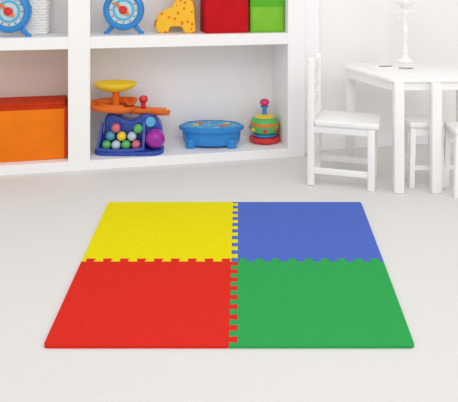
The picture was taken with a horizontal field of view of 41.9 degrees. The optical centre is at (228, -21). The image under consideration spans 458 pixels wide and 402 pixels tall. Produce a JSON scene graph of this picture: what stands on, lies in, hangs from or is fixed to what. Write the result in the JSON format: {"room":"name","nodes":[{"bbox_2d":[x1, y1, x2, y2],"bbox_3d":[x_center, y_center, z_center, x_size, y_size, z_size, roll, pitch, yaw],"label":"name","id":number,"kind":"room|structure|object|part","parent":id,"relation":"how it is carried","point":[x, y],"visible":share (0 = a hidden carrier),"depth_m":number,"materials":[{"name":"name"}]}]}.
{"room":"children's room","nodes":[
{"label":"children's room","id":0,"kind":"room"},
{"bbox_2d":[0,142,457,401],"bbox_3d":[0.250,0.965,1.750,7.500,0.050,6.500,0,0,0],"label":"floor","id":1,"kind":"structure","parent":0,"point":[49,221],"depth_m":1.81,"materials":[{"name":"white carpet"}]},
{"bbox_2d":[0,0,304,175],"bbox_3d":[-0.623,0.360,3.126,2.035,1.160,0.310,0,0,-12],"label":"bookcase","id":2,"kind":"object","parent":1,"relation":"on","point":[198,75],"visible":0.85,"depth_m":3.20,"materials":[{"name":"white paint"}]},
{"bbox_2d":[0,0,31,36],"bbox_3d":[-1.083,0.136,2.957,0.213,0.288,0.074,0,0,0],"label":"clock","id":3,"kind":"object","parent":2,"relation":"on","point":[15,15],"visible":1,"depth_m":2.94,"materials":[{"name":"blue plastic"}]},
{"bbox_2d":[0,95,67,161],"bbox_3d":[-1.044,0.753,3.052,0.432,0.277,0.236,0,0,-12],"label":"storage box","id":4,"kind":"object","parent":2,"relation":"on","point":[31,127],"visible":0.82,"depth_m":2.96,"materials":[{"name":"orange fabric"}]},
{"bbox_3d":[-1.171,0.310,3.012,0.715,0.060,0.308,0,0,-12],"label":"shelf","id":5,"kind":"part","parent":2,"relation":"part of","materials":[{"name":"white paint"}]},
{"bbox_3d":[-1.202,0.060,3.157,0.715,0.440,0.012,0,0,-12],"label":"panel","id":6,"kind":"part","parent":2,"relation":"part of","materials":[{"name":"paint"}]},
{"bbox_3d":[-1.202,0.616,3.157,0.715,0.552,0.012,0,0,-12],"label":"panel","id":7,"kind":"part","parent":2,"relation":"part of","materials":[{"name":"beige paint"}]},
{"bbox_2d":[22,0,50,34],"bbox_3d":[-1.003,0.168,3.107,0.154,0.223,0.146,0,0,-12],"label":"wicker basket","id":8,"kind":"object","parent":2,"relation":"on","point":[39,23],"visible":0.73,"depth_m":3.05,"materials":[{"name":"white wicker"}]},
{"bbox_2d":[103,0,144,33],"bbox_3d":[-0.547,0.136,3.115,0.213,0.288,0.074,0,0,0],"label":"clock","id":9,"kind":"object","parent":2,"relation":"on","point":[118,14],"visible":1,"depth_m":3.10,"materials":[{"name":"blue plastic"}]},
{"bbox_2d":[91,80,169,155],"bbox_3d":[-0.525,0.713,3.125,0.427,0.357,0.209,0,0,0],"label":"toy","id":10,"kind":"object","parent":2,"relation":"on","point":[151,138],"visible":0.98,"depth_m":3.11,"materials":[{"name":"blue plastic"}]},
{"bbox_2d":[102,140,110,148],"bbox_3d":[-0.628,0.846,3.068,0.048,0.048,0.048,0,0,0],"label":"ball","id":11,"kind":"object","parent":10,"relation":"in","point":[106,144],"visible":0.84,"depth_m":3.05,"materials":[{"name":"green plastic"}]},
{"bbox_2d":[106,131,114,140],"bbox_3d":[-0.610,0.802,3.078,0.048,0.048,0.048,0,0,0],"label":"ball","id":12,"kind":"object","parent":11,"relation":"on","point":[110,135],"visible":1,"depth_m":3.06,"materials":[{"name":"teal plastic"}]},
{"bbox_3d":[-0.594,0.559,3.128,0.226,0.050,0.158,0,0,0],"label":"dish","id":13,"kind":"part","parent":10,"relation":"part of","materials":[{"name":"yellow plastic"}]},
{"bbox_2d":[111,123,120,132],"bbox_3d":[-0.583,0.762,3.081,0.048,0.048,0.048,0,0,0],"label":"ball","id":14,"kind":"object","parent":10,"relation":"in","point":[115,127],"visible":1,"depth_m":3.06,"materials":[{"name":"pink plastic"}]},
{"bbox_2d":[111,140,120,148],"bbox_3d":[-0.579,0.846,3.064,0.048,0.048,0.048,0,0,0],"label":"ball","id":15,"kind":"object","parent":10,"relation":"in","point":[116,144],"visible":0.86,"depth_m":3.05,"materials":[{"name":"white plastic"}]},
{"bbox_3d":[-0.594,0.635,3.141,0.052,0.139,0.057,0,0,0],"label":"post","id":16,"kind":"part","parent":10,"relation":"part of","materials":[{"name":"orange plastic"}]},
{"bbox_2d":[117,131,125,140],"bbox_3d":[-0.553,0.804,3.077,0.048,0.048,0.048,0,0,0],"label":"ball","id":17,"kind":"object","parent":10,"relation":"in","point":[121,136],"visible":1,"depth_m":3.06,"materials":[{"name":"yellow plastic"}]},
{"bbox_2d":[121,140,130,148],"bbox_3d":[-0.528,0.846,3.067,0.048,0.048,0.048,0,0,0],"label":"ball","id":18,"kind":"object","parent":10,"relation":"in","point":[126,144],"visible":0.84,"depth_m":3.05,"materials":[{"name":"green plastic"}]},
{"bbox_2d":[95,145,163,155],"bbox_3d":[-0.516,0.881,3.107,0.354,0.021,0.167,0,0,0],"label":"tray","id":19,"kind":"object","parent":10,"relation":"on","point":[147,150],"depth_m":3.03,"materials":[{"name":"blue plastic"}]},
{"bbox_2d":[132,140,140,147],"bbox_3d":[-0.476,0.846,3.070,0.048,0.048,0.048,0,0,0],"label":"ball","id":20,"kind":"object","parent":10,"relation":"in","point":[135,144],"visible":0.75,"depth_m":3.05,"materials":[{"name":"pink plastic"}]},
{"bbox_2d":[127,132,136,140],"bbox_3d":[-0.499,0.805,3.079,0.048,0.048,0.048,0,0,0],"label":"ball","id":21,"kind":"object","parent":20,"relation":"on","point":[131,136],"visible":1,"depth_m":3.06,"materials":[{"name":"white plastic"}]},
{"bbox_2d":[134,124,142,133],"bbox_3d":[-0.468,0.766,3.081,0.048,0.048,0.048,0,0,0],"label":"ball","id":22,"kind":"object","parent":21,"relation":"on","point":[138,128],"visible":1,"depth_m":3.06,"materials":[{"name":"green plastic"}]},
{"bbox_3d":[-0.454,0.673,3.169,0.050,0.125,0.050,0,0,0],"label":"knob","id":23,"kind":"part","parent":10,"relation":"part of","materials":[{"name":"red plastic"}]},
{"bbox_2d":[154,0,195,32],"bbox_3d":[-0.284,0.129,3.183,0.234,0.301,0.085,0,0,0],"label":"giraffe","id":24,"kind":"object","parent":2,"relation":"on","point":[181,13],"visible":1,"depth_m":3.15,"materials":[{"name":"plastic"}]},
{"bbox_3d":[-0.249,0.366,3.356,1.020,1.052,0.012,0,0,-12],"label":"panel","id":25,"kind":"part","parent":2,"relation":"part of","materials":[{"name":"paint"}]},
{"bbox_3d":[-0.219,0.310,3.211,1.020,0.060,0.308,0,0,-12],"label":"shelf","id":26,"kind":"part","parent":2,"relation":"part of","materials":[{"name":"white paint"}]},
{"bbox_2d":[179,120,243,148],"bbox_3d":[-0.095,0.832,3.231,0.353,0.119,0.205,0,0,0],"label":"toy","id":27,"kind":"object","parent":2,"relation":"on","point":[200,132],"visible":1,"depth_m":3.16,"materials":[{"name":"blue plastic"}]},
{"bbox_3d":[-0.203,0.867,3.182,0.058,0.049,0.058,0,0,0],"label":"leg","id":28,"kind":"part","parent":27,"relation":"part of","materials":[{"name":"blue plastic"}]},
{"bbox_3d":[-0.095,0.792,3.231,0.291,0.025,0.174,0,0,0],"label":"panel","id":29,"kind":"part","parent":27,"relation":"part of","materials":[{"name":"blue plastic"}]},
{"bbox_3d":[0.013,0.867,3.182,0.058,0.049,0.058,0,0,0],"label":"leg","id":30,"kind":"part","parent":27,"relation":"part of","materials":[{"name":"blue plastic"}]},
{"bbox_2d":[200,0,247,33],"bbox_3d":[-0.028,0.158,3.229,0.234,0.244,0.173,0,0,-12],"label":"storage box","id":31,"kind":"object","parent":2,"relation":"on","point":[216,16],"visible":1,"depth_m":3.15,"materials":[{"name":"red fabric"}]},
{"bbox_2d":[249,99,279,144],"bbox_3d":[0.196,0.774,3.307,0.177,0.235,0.177,0,0,0],"label":"toy","id":32,"kind":"object","parent":2,"relation":"on","point":[264,126],"visible":1,"depth_m":3.25,"materials":[{"name":"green plastic"}]},
{"bbox_3d":[0.196,0.718,3.307,0.046,0.045,0.046,0,0,0],"label":"stem","id":33,"kind":"part","parent":32,"relation":"part of","materials":[{"name":"blue plastic"}]},
{"bbox_3d":[0.196,0.676,3.307,0.054,0.038,0.054,0,0,0],"label":"knob","id":34,"kind":"part","parent":32,"relation":"part of","materials":[{"name":"plastic"}]},
{"bbox_2d":[248,0,284,32],"bbox_3d":[0.188,0.177,3.274,0.188,0.205,0.173,0,0,-12],"label":"storage box","id":35,"kind":"object","parent":2,"relation":"on","point":[263,15],"visible":0.82,"depth_m":3.19,"materials":[{"name":"green fabric"}]},
{"bbox_3d":[0.326,0.360,3.324,0.095,1.160,0.310,0,0,-12],"label":"panel","id":36,"kind":"part","parent":2,"relation":"part of","materials":[{"name":"white paint"}]},
{"bbox_2d":[44,202,413,348],"bbox_3d":[0.024,0.936,2.018,1.058,0.008,0.986,0,0,0],"label":"play mat","id":37,"kind":"object","parent":1,"relation":"on","point":[107,304],"depth_m":1.84,"materials":[{"name":"multicoloured rubber"}]},
{"bbox_2d":[307,53,381,191],"bbox_3d":[0.544,0.649,2.801,0.320,0.582,0.241,0,0,17],"label":"chair","id":38,"kind":"object","parent":1,"relation":"on","point":[318,121],"visible":1,"depth_m":2.73,"materials":[{"name":"white paint"}]},
{"bbox_3d":[0.376,0.649,2.745,0.032,0.582,0.032,0,0,17],"label":"leg","id":39,"kind":"part","parent":38,"relation":"part of","materials":[{"name":"white paint"}]},
{"bbox_3d":[0.406,0.475,2.843,0.018,0.200,0.205,0,0,17],"label":"backrest","id":40,"kind":"part","parent":38,"relation":"part of","materials":[{"name":"white paint"}]},
{"bbox_3d":[0.436,0.649,2.941,0.032,0.582,0.032,0,0,17],"label":"leg","id":41,"kind":"part","parent":38,"relation":"part of","materials":[{"name":"white paint"}]},
{"bbox_3d":[0.560,0.652,2.796,0.286,0.023,0.241,0,0,17],"label":"seat","id":42,"kind":"part","parent":38,"relation":"part of","materials":[{"name":"white paint"}]},
{"bbox_3d":[0.635,0.802,2.668,0.032,0.275,0.032,0,0,17],"label":"leg","id":43,"kind":"part","parent":38,"relation":"part of","materials":[{"name":"white paint"}]},
{"bbox_3d":[0.694,0.802,2.860,0.032,0.275,0.032,0,0,17],"label":"leg","id":44,"kind":"part","parent":38,"relation":"part of","materials":[{"name":"white paint"}]},
{"bbox_2d":[345,63,457,192],"bbox_3d":[0.916,0.690,2.905,0.652,0.500,0.553,0,0,0],"label":"table","id":45,"kind":"object","parent":1,"relation":"on","point":[435,78],"visible":0.88,"depth_m":2.66,"materials":[{"name":"white paint"}]},
{"bbox_3d":[0.627,0.697,3.101,0.044,0.486,0.044,0,0,0],"label":"leg","id":46,"kind":"part","parent":45,"relation":"part of","materials":[{"name":"white paint"}]},
{"bbox_2d":[366,66,400,70],"bbox_3d":[0.776,0.439,2.973,0.150,0.001,0.100,0,0,-17],"label":"sheet","id":47,"kind":"object","parent":45,"relation":"on","point":[391,67],"visible":1,"depth_m":2.96,"materials":[{"name":"white paper"}]},
{"bbox_3d":[0.750,0.697,2.651,0.044,0.486,0.044,0,0,0],"label":"leg","id":48,"kind":"part","parent":45,"relation":"part of","materials":[{"name":"white paint"}]},
{"bbox_2d":[395,0,414,63],"bbox_3d":[0.939,0.217,3.189,0.095,0.445,0.095,0,0,32],"label":"candlestick","id":49,"kind":"object","parent":45,"relation":"on","point":[404,4],"visible":1,"depth_m":3.18,"materials":[{"name":"white paint"}]},
{"bbox_3d":[0.916,0.697,2.651,0.044,0.486,0.044,0,0,0],"label":"leg","id":50,"kind":"part","parent":45,"relation":"part of","materials":[{"name":"white paint"}]},
{"bbox_3d":[1.206,0.697,3.101,0.044,0.486,0.044,0,0,0],"label":"leg","id":51,"kind":"part","parent":45,"relation":"part of","materials":[{"name":"white paint"}]},
{"bbox_2d":[404,115,444,188],"bbox_3d":[0.894,0.791,2.770,0.163,0.297,0.155,0,0,0],"label":"stool","id":52,"kind":"object","parent":1,"relation":"on","point":[415,125],"visible":0.58,"depth_m":2.70,"materials":[{"name":"white paint"}]},
{"bbox_3d":[0.829,0.804,2.833,0.033,0.272,0.029,0,0,0],"label":"leg","id":53,"kind":"part","parent":52,"relation":"part of","materials":[{"name":"white paint"}]},
{"bbox_3d":[0.829,0.804,2.707,0.033,0.272,0.029,0,0,0],"label":"leg","id":54,"kind":"part","parent":52,"relation":"part of","materials":[{"name":"white paint"}]},
{"bbox_3d":[0.894,0.655,2.770,0.154,0.024,0.154,0,0,0],"label":"seat","id":55,"kind":"part","parent":52,"relation":"part of","materials":[{"name":"white paint"}]},
{"bbox_3d":[0.959,0.804,2.707,0.033,0.272,0.029,0,0,0],"label":"leg","id":56,"kind":"part","parent":52,"relation":"part of","materials":[{"name":"white paint"}]},
{"bbox_2d":[443,121,457,197],"bbox_3d":[1.052,0.791,2.650,0.163,0.297,0.155,0,0,0],"label":"stool","id":57,"kind":"object","parent":1,"relation":"on","point":[451,127],"visible":0.94,"depth_m":2.67,"materials":[{"name":"white paint"}]},
{"bbox_3d":[0.988,0.804,2.713,0.033,0.272,0.029,0,0,0],"label":"leg","id":58,"kind":"part","parent":57,"relation":"part of","materials":[{"name":"white paint"}]},
{"bbox_3d":[1.052,0.655,2.650,0.154,0.024,0.154,0,0,0],"label":"seat","id":59,"kind":"part","parent":57,"relation":"part of","materials":[{"name":"white paint"}]},
{"bbox_3d":[0.988,0.804,2.587,0.033,0.272,0.029,0,0,0],"label":"leg","id":60,"kind":"part","parent":57,"relation":"part of","materials":[{"name":"white paint"}]},
{"bbox_2d":[319,0,457,136],"bbox_3d":[1.613,-0.260,3.655,2.370,2.400,0.233,0,0,-12],"label":"wall","id":61,"kind":"structure","parent":0,"point":[350,31],"depth_m":3.38,"materials":[{"name":"paint"}]},
{"bbox_2d":[321,130,453,150],"bbox_3d":[1.639,0.902,3.534,2.369,0.075,0.013,0,0,-12],"label":"baseboard","id":62,"kind":"structure","parent":61,"relation":"attached to","point":[384,139],"depth_m":3.34,"materials":[{"name":"white paint"}]},
{"bbox_3d":[-0.294,-0.260,3.421,6.200,2.400,0.085,0,0,-12],"label":"wall","id":63,"kind":"structure","parent":0,"visible":0},
{"bbox_2d":[305,0,318,153],"bbox_3d":[0.413,-0.260,3.372,0.091,2.400,0.298,0,0,-12],"label":"trim","id":64,"kind":"structure","parent":63,"relation":"attached to","point":[311,6],"depth_m":3.23,"materials":[{"name":"white paint"}]}
]}

